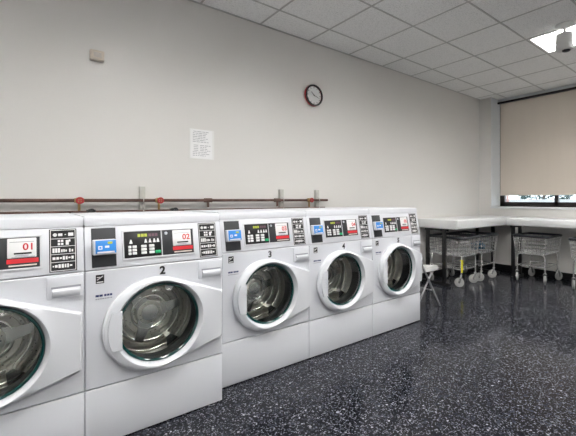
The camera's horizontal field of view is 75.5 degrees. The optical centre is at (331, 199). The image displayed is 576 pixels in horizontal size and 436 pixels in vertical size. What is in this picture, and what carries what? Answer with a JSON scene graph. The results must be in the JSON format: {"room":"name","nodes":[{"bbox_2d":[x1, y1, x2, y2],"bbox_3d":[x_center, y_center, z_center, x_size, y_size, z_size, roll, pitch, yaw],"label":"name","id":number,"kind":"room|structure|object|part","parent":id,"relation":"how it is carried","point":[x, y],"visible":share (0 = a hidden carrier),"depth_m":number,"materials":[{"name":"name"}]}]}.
{"room":"laundry","nodes":[
{"label":"laundry","id":0,"kind":"room"},
{"bbox_2d":[0,0,478,270],"bbox_3d":[-0.578,-0.288,3.947,9.400,3.177,0.120,0,0,-40],"label":"wall","id":1,"kind":"structure","parent":0,"point":[73,125],"depth_m":3.38,"materials":[{"name":"paint"}]},
{"bbox_2d":[90,49,103,61],"bbox_3d":[-1.787,-1.098,2.816,0.092,0.074,0.054,0,0,-40],"label":"wall sensor","id":2,"kind":"object","parent":1,"relation":"attached to","point":[95,55],"visible":1,"depth_m":2.80,"materials":[{"name":"beige plastic"}]},
{"bbox_2d":[139,187,144,210],"bbox_3d":[-1.539,0.048,3.011,0.042,0.305,0.080,0,0,-40],"label":"bracket","id":3,"kind":"object","parent":1,"relation":"attached to","point":[141,189],"visible":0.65,"depth_m":3.00,"materials":[{"name":"silver metal"}]},
{"bbox_2d":[0,207,324,213],"bbox_3d":[-1.960,0.111,2.608,4.960,0.086,0.078,0,0,-40],"label":"pipe","id":4,"kind":"object","parent":3,"relation":"attached to","point":[175,208],"visible":0.58,"depth_m":2.90,"materials":[{"name":"black metal"}]},
{"bbox_2d":[0,197,327,210],"bbox_3d":[-1.945,0.032,2.621,5.000,0.101,0.078,0,0,-40],"label":"pipe","id":5,"kind":"object","parent":3,"relation":"attached to","point":[79,200],"visible":1,"depth_m":3.03,"materials":[{"name":"red metal"}]},
{"bbox_2d":[189,128,213,159],"bbox_3d":[-1.177,-0.502,3.363,0.226,0.270,0.005,0,0,-40],"label":"paper notice","id":6,"kind":"object","parent":1,"relation":"attached to","point":[201,142],"visible":1,"depth_m":3.36,"materials":[{"name":"white paper"}]},
{"bbox_2d":[278,189,283,207],"bbox_3d":[-0.516,0.048,3.873,0.042,0.305,0.080,0,0,-40],"label":"bracket","id":7,"kind":"object","parent":1,"relation":"attached to","point":[280,191],"visible":0.66,"depth_m":3.87,"materials":[{"name":"silver metal"}]},
{"bbox_2d":[304,84,322,106],"bbox_3d":[-0.197,-1.172,4.162,0.242,0.242,0.042,0,0,-40],"label":"wall clock","id":8,"kind":"object","parent":1,"relation":"attached to","point":[313,94],"visible":1,"depth_m":4.15,"materials":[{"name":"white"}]},
{"bbox_2d":[314,190,319,207],"bbox_3d":[-0.152,0.048,4.179,0.042,0.305,0.080,0,0,-40],"label":"bracket","id":9,"kind":"object","parent":1,"relation":"attached to","point":[316,192],"visible":0.65,"depth_m":4.18,"materials":[{"name":"silver metal"}]},
{"bbox_2d":[422,263,474,278],"bbox_3d":[-0.747,1.150,3.719,8.848,0.100,0.012,0,0,-40],"label":"baseboard","id":10,"kind":"structure","parent":1,"relation":"attached to","point":[436,273],"depth_m":5.77,"materials":[{"name":"black plastic"}]},
{"bbox_2d":[124,267,575,435],"bbox_3d":[1.514,1.250,1.230,9.100,0.100,6.732,0,0,-40],"label":"floor","id":11,"kind":"structure","parent":0,"point":[497,356],"depth_m":2.40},
{"bbox_2d":[0,213,83,435],"bbox_3d":[-1.644,0.642,1.784,0.683,1.116,0.759,0,0,-40],"label":"washing machine","id":12,"kind":"object","parent":11,"relation":"on","point":[42,254],"visible":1,"depth_m":1.67,"materials":[{"name":"white metal"}]},
{"bbox_3d":[-1.374,0.234,1.606,0.165,0.131,0.030,0,0,-40],"label":"coin plate","id":13,"kind":"part","parent":12,"relation":"part of","materials":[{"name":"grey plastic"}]},
{"bbox_3d":[-1.400,0.647,1.535,0.602,0.482,0.058,0,0,-40],"label":"door","id":14,"kind":"part","parent":12,"relation":"part of","materials":[{"name":"white plastic"}]},
{"bbox_3d":[-1.673,0.107,1.818,0.683,0.047,0.669,0,0,-40],"label":"panel","id":15,"kind":"part","parent":12,"relation":"part of","materials":[{"name":"white metal"}]},
{"bbox_3d":[-1.438,1.054,1.538,0.682,0.275,0.020,0,0,-40],"label":"kick panel","id":16,"kind":"part","parent":12,"relation":"part of","materials":[{"name":"white metal"}]},
{"bbox_3d":[-1.438,0.628,1.538,0.682,0.567,0.020,0,0,-40],"label":"panel","id":17,"kind":"part","parent":12,"relation":"part of","materials":[{"name":"white metal"}]},
{"bbox_3d":[-1.451,0.236,1.554,0.682,0.207,0.061,0,0,-40],"label":"control panel","id":18,"kind":"part","parent":12,"relation":"part of","materials":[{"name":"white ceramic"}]},
{"bbox_3d":[-1.231,0.404,1.709,0.139,0.100,0.026,0,0,-40],"label":"detergent drawer","id":19,"kind":"part","parent":12,"relation":"part of","materials":[{"name":"white plastic"}]},
{"bbox_3d":[-1.216,0.428,1.694,0.104,0.040,0.016,0,0,-40],"label":"drawer handle","id":20,"kind":"part","parent":12,"relation":"part of","materials":[{"name":"white plastic"}]},
{"bbox_2d":[71,211,221,435],"bbox_3d":[-1.120,0.642,2.225,0.683,1.116,0.759,0,0,-40],"label":"washing machine","id":21,"kind":"object","parent":11,"relation":"on","point":[153,279],"visible":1,"depth_m":1.98,"materials":[{"name":"white metal"}]},
{"bbox_3d":[-1.120,0.236,1.819,0.104,0.188,0.042,0,0,-40],"label":"reader plate","id":22,"kind":"part","parent":21,"relation":"part of","materials":[{"name":"grey plastic"}]},
{"bbox_3d":[-1.053,0.647,1.798,0.062,0.192,0.019,0,0,-40],"label":"door handle","id":23,"kind":"part","parent":21,"relation":"part of","materials":[{"name":"white plastic"}]},
{"bbox_3d":[-0.985,0.234,1.933,0.178,0.131,0.030,0,0,-40],"label":"display panel","id":24,"kind":"part","parent":21,"relation":"part of","materials":[{"name":"black plastic"}]},
{"bbox_3d":[-1.149,0.107,2.259,0.683,0.047,0.669,0,0,-40],"label":"panel","id":25,"kind":"part","parent":21,"relation":"part of","materials":[{"name":"white metal"}]},
{"bbox_3d":[-0.927,0.236,1.996,0.682,0.207,0.061,0,0,-40],"label":"control panel","id":26,"kind":"part","parent":21,"relation":"part of","materials":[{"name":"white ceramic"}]},
{"bbox_3d":[-0.914,1.054,1.980,0.682,0.275,0.020,0,0,-40],"label":"kick panel","id":27,"kind":"part","parent":21,"relation":"part of","materials":[{"name":"white metal"}]},
{"bbox_3d":[-0.914,0.628,1.980,0.682,0.567,0.020,0,0,-40],"label":"panel","id":28,"kind":"part","parent":21,"relation":"part of","materials":[{"name":"white metal"}]},
{"bbox_3d":[-0.876,0.647,1.976,0.602,0.482,0.058,0,0,-40],"label":"door","id":29,"kind":"part","parent":21,"relation":"part of","materials":[{"name":"white plastic"}]},
{"bbox_3d":[-0.850,0.234,2.047,0.165,0.131,0.030,0,0,-40],"label":"coin plate","id":30,"kind":"part","parent":21,"relation":"part of","materials":[{"name":"grey plastic"}]},
{"bbox_3d":[-0.707,0.404,2.150,0.139,0.100,0.026,0,0,-40],"label":"detergent drawer","id":31,"kind":"part","parent":21,"relation":"part of","materials":[{"name":"white plastic"}]},
{"bbox_3d":[-0.692,0.428,2.136,0.104,0.040,0.016,0,0,-40],"label":"drawer handle","id":32,"kind":"part","parent":21,"relation":"part of","materials":[{"name":"white plastic"}]},
{"bbox_2d":[184,209,309,387],"bbox_3d":[-0.640,0.642,2.798,0.683,1.116,0.759,0,0,-40],"label":"washing machine","id":33,"kind":"object","parent":11,"relation":"on","point":[266,273],"visible":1,"depth_m":2.56,"materials":[{"name":"white metal"}]},
{"bbox_3d":[-0.640,0.236,2.392,0.104,0.188,0.042,0,0,-40],"label":"reader plate","id":34,"kind":"part","parent":33,"relation":"part of","materials":[{"name":"grey plastic"}]},
{"bbox_3d":[-0.573,0.647,2.371,0.062,0.192,0.019,0,0,-40],"label":"door handle","id":35,"kind":"part","parent":33,"relation":"part of","materials":[{"name":"white plastic"}]},
{"bbox_3d":[-0.669,0.107,2.832,0.683,0.047,0.669,0,0,-40],"label":"panel","id":36,"kind":"part","parent":33,"relation":"part of","materials":[{"name":"white metal"}]},
{"bbox_3d":[-0.505,0.234,2.506,0.178,0.131,0.030,0,0,-40],"label":"display panel","id":37,"kind":"part","parent":33,"relation":"part of","materials":[{"name":"black plastic"}]},
{"bbox_3d":[-0.447,0.236,2.569,0.682,0.207,0.061,0,0,-40],"label":"control panel","id":38,"kind":"part","parent":33,"relation":"part of","materials":[{"name":"white plastic"}]},
{"bbox_3d":[-0.433,1.054,2.553,0.682,0.275,0.020,0,0,-40],"label":"kick panel","id":39,"kind":"part","parent":33,"relation":"part of","materials":[{"name":"white metal"}]},
{"bbox_3d":[-0.433,0.628,2.553,0.682,0.567,0.020,0,0,-40],"label":"panel","id":40,"kind":"part","parent":33,"relation":"part of","materials":[{"name":"white metal"}]},
{"bbox_3d":[-0.396,0.647,2.549,0.602,0.482,0.058,0,0,-40],"label":"door","id":41,"kind":"part","parent":33,"relation":"part of","materials":[{"name":"white plastic"}]},
{"bbox_3d":[-0.369,0.234,2.620,0.165,0.131,0.030,0,0,-40],"label":"coin plate","id":42,"kind":"part","parent":33,"relation":"part of","materials":[{"name":"grey plastic"}]},
{"bbox_3d":[-0.227,0.404,2.723,0.139,0.100,0.026,0,0,-40],"label":"detergent drawer","id":43,"kind":"part","parent":33,"relation":"part of","materials":[{"name":"white plastic"}]},
{"bbox_3d":[-0.211,0.428,2.709,0.104,0.040,0.016,0,0,-40],"label":"drawer handle","id":44,"kind":"part","parent":33,"relation":"part of","materials":[{"name":"white plastic"}]},
{"bbox_2d":[276,208,373,357],"bbox_3d":[-0.116,0.642,3.239,0.683,1.116,0.759,0,0,-40],"label":"washing machine","id":45,"kind":"object","parent":11,"relation":"on","point":[341,264],"visible":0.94,"depth_m":3.00,"materials":[{"name":"white metal"}]},
{"bbox_3d":[-0.116,0.236,2.833,0.104,0.188,0.042,0,0,-40],"label":"reader plate","id":46,"kind":"part","parent":45,"relation":"part of","materials":[{"name":"grey plastic"}]},
{"bbox_3d":[-0.145,0.107,3.273,0.683,0.047,0.669,0,0,-40],"label":"panel","id":47,"kind":"part","parent":45,"relation":"part of","materials":[{"name":"white metal"}]},
{"bbox_3d":[-0.049,0.647,2.812,0.062,0.192,0.019,0,0,-40],"label":"door handle","id":48,"kind":"part","parent":45,"relation":"part of","materials":[{"name":"white plastic"}]},
{"bbox_3d":[0.018,0.234,2.947,0.178,0.131,0.030,0,0,-40],"label":"display panel","id":49,"kind":"part","parent":45,"relation":"part of","materials":[{"name":"black plastic"}]},
{"bbox_3d":[0.077,0.236,3.010,0.682,0.207,0.061,0,0,-40],"label":"control panel","id":50,"kind":"part","parent":45,"relation":"part of","materials":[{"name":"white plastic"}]},
{"bbox_3d":[0.090,1.054,2.994,0.682,0.275,0.020,0,0,-40],"label":"kick panel","id":51,"kind":"part","parent":45,"relation":"part of","materials":[{"name":"white metal"}]},
{"bbox_3d":[0.090,0.628,2.994,0.682,0.567,0.020,0,0,-40],"label":"panel","id":52,"kind":"part","parent":45,"relation":"part of","materials":[{"name":"white metal"}]},
{"bbox_3d":[0.128,0.647,2.990,0.602,0.482,0.058,0,0,-40],"label":"door","id":53,"kind":"part","parent":45,"relation":"part of","materials":[{"name":"white plastic"}]},
{"bbox_3d":[0.154,0.234,3.061,0.165,0.131,0.030,0,0,-40],"label":"coin plate","id":54,"kind":"part","parent":45,"relation":"part of","materials":[{"name":"grey plastic"}]},
{"bbox_3d":[0.297,0.404,3.164,0.139,0.100,0.026,0,0,-40],"label":"detergent drawer","id":55,"kind":"part","parent":45,"relation":"part of","materials":[{"name":"white plastic"}]},
{"bbox_3d":[0.312,0.428,3.150,0.104,0.040,0.016,0,0,-40],"label":"drawer handle","id":56,"kind":"part","parent":45,"relation":"part of","materials":[{"name":"white plastic"}]},
{"bbox_2d":[330,207,421,335],"bbox_3d":[0.407,0.642,3.680,0.683,1.116,0.759,0,0,-40],"label":"washing machine","id":57,"kind":"object","parent":11,"relation":"on","point":[395,232],"visible":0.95,"depth_m":3.45,"materials":[{"name":"white metal"}]},
{"bbox_3d":[0.378,0.107,3.714,0.683,0.047,0.669,0,0,-40],"label":"panel","id":58,"kind":"part","parent":57,"relation":"part of","materials":[{"name":"white metal"}]},
{"bbox_3d":[0.407,0.236,3.274,0.104,0.188,0.042,0,0,-40],"label":"reader plate","id":59,"kind":"part","parent":57,"relation":"part of","materials":[{"name":"grey plastic"}]},
{"bbox_3d":[0.475,0.647,3.253,0.062,0.192,0.019,0,0,-40],"label":"door handle","id":60,"kind":"part","parent":57,"relation":"part of","materials":[{"name":"white plastic"}]},
{"bbox_3d":[0.542,0.234,3.388,0.178,0.131,0.030,0,0,-40],"label":"display panel","id":61,"kind":"part","parent":57,"relation":"part of","materials":[{"name":"black plastic"}]},
{"bbox_3d":[0.600,0.236,3.450,0.682,0.207,0.061,0,0,-40],"label":"control panel","id":62,"kind":"part","parent":57,"relation":"part of","materials":[{"name":"white metal"}]},
{"bbox_3d":[0.614,1.054,3.434,0.682,0.275,0.020,0,0,-40],"label":"kick panel","id":63,"kind":"part","parent":57,"relation":"part of","materials":[{"name":"white metal"}]},
{"bbox_3d":[0.614,0.628,3.434,0.682,0.567,0.020,0,0,-40],"label":"panel","id":64,"kind":"part","parent":57,"relation":"part of","materials":[{"name":"white metal"}]},
{"bbox_3d":[0.651,0.647,3.431,0.602,0.482,0.058,0,0,-40],"label":"door","id":65,"kind":"part","parent":57,"relation":"part of","materials":[{"name":"white plastic"}]},
{"bbox_3d":[0.678,0.234,3.502,0.165,0.131,0.030,0,0,-40],"label":"coin plate","id":66,"kind":"part","parent":57,"relation":"part of","materials":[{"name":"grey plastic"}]},
{"bbox_3d":[0.821,0.404,3.605,0.139,0.100,0.026,0,0,-40],"label":"detergent drawer","id":67,"kind":"part","parent":57,"relation":"part of","materials":[{"name":"white plastic"}]},
{"bbox_3d":[0.836,0.428,3.590,0.104,0.040,0.016,0,0,-40],"label":"drawer handle","id":68,"kind":"part","parent":57,"relation":"part of","materials":[{"name":"white plastic"}]},
{"bbox_2d":[420,263,440,305],"bbox_3d":[0.872,0.777,4.152,0.552,0.842,0.478,0,0,-40],"label":"folding chair","id":69,"kind":"object","parent":11,"relation":"on","point":[425,268],"visible":0.23,"depth_m":4.05,"materials":[{"name":"plastic"}]},
{"bbox_3d":[1.008,0.982,3.996,0.346,0.432,0.020,0,0,-41],"label":"leg","id":70,"kind":"part","parent":69,"relation":"part of","materials":[{"name":"grey paint"}]},
{"bbox_3d":[0.911,0.774,4.185,0.405,0.075,0.430,0,0,-40],"label":"seat","id":71,"kind":"part","parent":69,"relation":"part of","materials":[{"name":"plastic"}]},
{"bbox_2d":[430,233,479,286],"bbox_3d":[1.766,0.857,5.347,0.503,0.687,0.621,0,0,-40],"label":"cart","id":72,"kind":"object","parent":11,"relation":"on","point":[473,278],"visible":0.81,"depth_m":5.27,"materials":[{"name":"silver metal"}]},
{"bbox_3d":[1.771,0.965,5.341,0.396,0.016,0.486,0,0,-40],"label":"frame","id":73,"kind":"part","parent":72,"relation":"part of","materials":[{"name":"silver metal"}]},
{"bbox_2d":[430,235,479,256],"bbox_3d":[1.771,0.657,5.341,0.478,0.256,0.578,0,0,-40],"label":"basket","id":74,"kind":"object","parent":72,"relation":"on","point":[448,252],"depth_m":5.24,"materials":[{"name":"silver metal"}]},
{"bbox_2d":[418,215,516,286],"bbox_3d":[2.154,0.740,5.732,1.800,0.920,0.655,0,0,-40],"label":"folding table","id":75,"kind":"object","parent":11,"relation":"on","point":[443,224],"visible":0.8,"depth_m":5.29,"materials":[{"name":"white laminate"}]},
{"bbox_3d":[1.398,0.785,5.334,0.044,0.758,0.044,0,0,-40],"label":"leg","id":76,"kind":"part","parent":75,"relation":"part of","materials":[{"name":"black metal"}]},
{"bbox_3d":[1.488,1.180,5.227,0.044,0.040,0.460,0,0,-40],"label":"foot rail","id":77,"kind":"part","parent":75,"relation":"part of","materials":[{"name":"black metal"}]},
{"bbox_3d":[1.492,0.423,5.223,0.036,0.034,0.370,0,0,-40],"label":"rail","id":78,"kind":"part","parent":75,"relation":"part of","materials":[{"name":"black metal"}]},
{"bbox_3d":[1.572,0.785,5.128,0.044,0.758,0.044,0,0,-40],"label":"leg","id":79,"kind":"part","parent":75,"relation":"part of","materials":[{"name":"black metal"}]},
{"bbox_3d":[2.473,0.785,6.239,0.044,0.758,0.044,0,0,-40],"label":"leg","id":80,"kind":"part","parent":75,"relation":"part of","materials":[{"name":"black metal"}]},
{"bbox_3d":[2.563,1.180,6.132,0.044,0.040,0.460,0,0,-40],"label":"foot rail","id":81,"kind":"part","parent":75,"relation":"part of","materials":[{"name":"black metal"}]},
{"bbox_3d":[2.647,0.785,6.032,0.044,0.758,0.044,0,0,-40],"label":"leg","id":82,"kind":"part","parent":75,"relation":"part of","materials":[{"name":"black metal"}]},
{"bbox_2d":[449,231,498,280],"bbox_3d":[2.186,0.857,5.702,0.503,0.687,0.621,0,0,-40],"label":"cart","id":83,"kind":"object","parent":11,"relation":"on","point":[492,273],"visible":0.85,"depth_m":5.63,"materials":[{"name":"silver metal"}]},
{"bbox_3d":[2.192,0.965,5.695,0.396,0.016,0.486,0,0,-40],"label":"frame","id":84,"kind":"part","parent":83,"relation":"part of","materials":[{"name":"silver metal"}]},
{"bbox_2d":[449,233,497,263],"bbox_3d":[2.192,0.737,5.695,0.478,0.416,0.578,0,0,-40],"label":"basket","id":85,"kind":"object","parent":83,"relation":"on","point":[482,251],"depth_m":5.61,"materials":[{"name":"silver metal"}]},
{"bbox_2d":[471,241,485,249],"bbox_3d":[2.254,0.700,5.695,0.175,0.140,0.252,0,0,-40],"label":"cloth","id":86,"kind":"object","parent":83,"relation":"in","point":[484,245],"visible":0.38,"depth_m":5.62,"materials":[{"name":"fabric"}]},
{"bbox_2d":[513,232,562,284],"bbox_3d":[3.066,0.857,5.478,0.621,0.687,0.503,0,0,-40],"label":"cart","id":87,"kind":"object","parent":11,"relation":"on","point":[537,252],"visible":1,"depth_m":5.44,"materials":[{"name":"silver metal"}]},
{"bbox_2d":[513,234,561,266],"bbox_3d":[3.060,0.737,5.472,0.578,0.416,0.478,0,0,-40],"label":"basket","id":88,"kind":"object","parent":87,"relation":"on","point":[537,252],"depth_m":5.40,"materials":[{"name":"silver metal"}]},
{"bbox_3d":[3.060,0.965,5.472,0.486,0.016,0.396,0,0,-40],"label":"frame","id":89,"kind":"part","parent":87,"relation":"part of","materials":[{"name":"silver metal"}]},
{"bbox_2d":[506,217,575,278],"bbox_3d":[3.470,0.743,5.059,0.645,0.915,1.830,0,0,-40],"label":"folding table","id":90,"kind":"object","parent":11,"relation":"on","point":[519,222],"visible":0.9,"depth_m":5.43,"materials":[{"name":"white laminate"}]},
{"bbox_3d":[2.749,0.776,5.569,0.044,0.776,0.044,0,0,-40],"label":"leg","id":91,"kind":"part","parent":90,"relation":"part of","materials":[{"name":"black metal"}]},
{"bbox_3d":[2.856,1.180,5.660,0.380,0.040,0.044,0,0,-40],"label":"foot rail","id":92,"kind":"part","parent":90,"relation":"part of","materials":[{"name":"black metal"}]},
{"bbox_3d":[2.933,0.776,5.724,0.044,0.776,0.044,0,0,-40],"label":"leg","id":93,"kind":"part","parent":90,"relation":"part of","materials":[{"name":"black metal"}]},
{"bbox_2d":[568,236,575,288],"bbox_3d":[3.545,0.857,4.933,0.621,0.687,0.503,0,0,-40],"label":"cart","id":94,"kind":"object","parent":11,"relation":"on","point":[573,282],"visible":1,"depth_m":4.91,"materials":[{"name":"silver metal"}]},
{"bbox_2d":[569,240,575,269],"bbox_3d":[3.538,0.737,4.927,0.578,0.416,0.478,0,0,-40],"label":"basket","id":95,"kind":"object","parent":94,"relation":"on","point":[570,242],"depth_m":4.91,"materials":[{"name":"silver metal"}]},
{"bbox_2d":[194,0,575,99],"bbox_3d":[1.628,-1.787,1.327,9.400,0.020,6.732,0,0,-40],"label":"ceiling","id":96,"kind":"structure","parent":0,"point":[372,25],"depth_m":3.95,"materials":[{"name":"tile"}]},
{"bbox_2d":[189,0,575,99],"bbox_3d":[1.628,-1.776,1.327,9.400,0.005,6.732,0,0,-40],"label":"grid","id":97,"kind":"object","parent":96,"relation":"attached to","point":[202,1],"depth_m":4.04,"materials":[{"name":"grey metal"}]},
{"bbox_2d":[528,25,575,52],"bbox_3d":[2.791,-1.824,3.829,0.586,0.106,1.195,0,0,-40],"label":"ceiling light","id":98,"kind":"object","parent":96,"relation":"attached to","point":[549,39],"visible":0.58,"depth_m":4.17,"materials":[{"name":"white plastic"}]},
{"bbox_2d":[555,21,574,52],"bbox_3d":[2.373,-1.635,3.749,0.170,0.276,0.170,0,0,-40],"label":"ceiling camera","id":99,"kind":"object","parent":96,"relation":"hanging from","point":[564,40],"visible":1,"depth_m":3.70,"materials":[{"name":"white plastic"}]},
{"bbox_3d":[2.373,-1.756,3.749,0.170,0.034,0.170,0,0,-40],"label":"ceiling plate","id":100,"kind":"part","parent":99,"relation":"part of","materials":[{"name":"white plastic"}]},
{"bbox_2d":[479,97,575,273],"bbox_3d":[4.979,-0.288,4.147,0.440,2.977,6.732,0,0,-40],"label":"wall","id":101,"kind":"structure","parent":0,"point":[503,249],"depth_m":6.20,"materials":[{"name":"paint"}]},
{"bbox_2d":[491,97,499,206],"bbox_3d":[2.908,-0.825,6.518,0.316,1.900,0.006,0,0,-40],"label":"trim","id":102,"kind":"structure","parent":101,"relation":"attached to","point":[495,108],"depth_m":6.51,"materials":[{"name":"white paint"}]},
{"bbox_2d":[480,261,575,279],"bbox_3d":[4.810,1.150,3.997,0.012,0.100,6.720,0,0,-40],"label":"baseboard","id":103,"kind":"structure","parent":101,"relation":"attached to","point":[567,276],"depth_m":5.84,"materials":[{"name":"black plastic"}]},
{"bbox_2d":[490,206,575,209],"bbox_3d":[4.630,0.140,4.497,0.405,0.030,5.316,0,0,-40],"label":"window sill","id":104,"kind":"structure","parent":101,"relation":"attached to","point":[500,207],"depth_m":5.81,"materials":[{"name":"white paint"}]},
{"bbox_2d":[497,87,575,195],"bbox_3d":[4.670,-0.893,4.544,0.058,1.650,5.276,0,0,-40],"label":"roller blind","id":105,"kind":"object","parent":101,"relation":"attached to","point":[538,132],"visible":1,"depth_m":6.06,"materials":[{"name":"fabric"}]},
{"bbox_3d":[4.667,-1.704,4.541,0.050,0.028,5.276,0,0,-40],"label":"header rail","id":106,"kind":"part","parent":105,"relation":"part of","materials":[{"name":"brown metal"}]},
{"bbox_2d":[498,84,575,101],"bbox_3d":[4.744,-1.748,4.593,0.145,0.059,5.316,0,0,-40],"label":"trim","id":107,"kind":"structure","parent":101,"relation":"attached to","point":[571,85],"depth_m":6.06,"materials":[{"name":"black metal"}]},
{"bbox_2d":[500,195,575,206],"bbox_3d":[4.761,-0.802,4.608,0.060,1.855,5.316,0,0,-40],"label":"window","id":108,"kind":"structure","parent":101,"relation":"in","point":[556,203],"depth_m":6.11,"materials":[{"name":"brown metal"}]},
{"label":"outside","id":109,"kind":"structure","parent":0,"visible":0},
{"bbox_3d":[22.953,1.450,32.398,63.150,0.200,100.000,0,0,-40],"label":"ground","id":110,"kind":"structure","parent":109,"visible":0},
{"bbox_2d":[509,199,575,201],"bbox_3d":[8.209,0.675,19.983,0.300,1.350,40.000,0,0,-40],"label":"wall","id":111,"kind":"structure","parent":110,"relation":"on","point":[510,200],"depth_m":17.65,"materials":[{"name":"concrete"}]},
{"bbox_2d":[518,195,573,198],"bbox_3d":[11.181,0.033,19.311,2.089,2.678,2.707,0,0,-40],"label":"shrub","id":112,"kind":"object","parent":110,"relation":"on","point":[522,196],"visible":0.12,"depth_m":18.89,"materials":[{"name":"green plant"}]}
]}

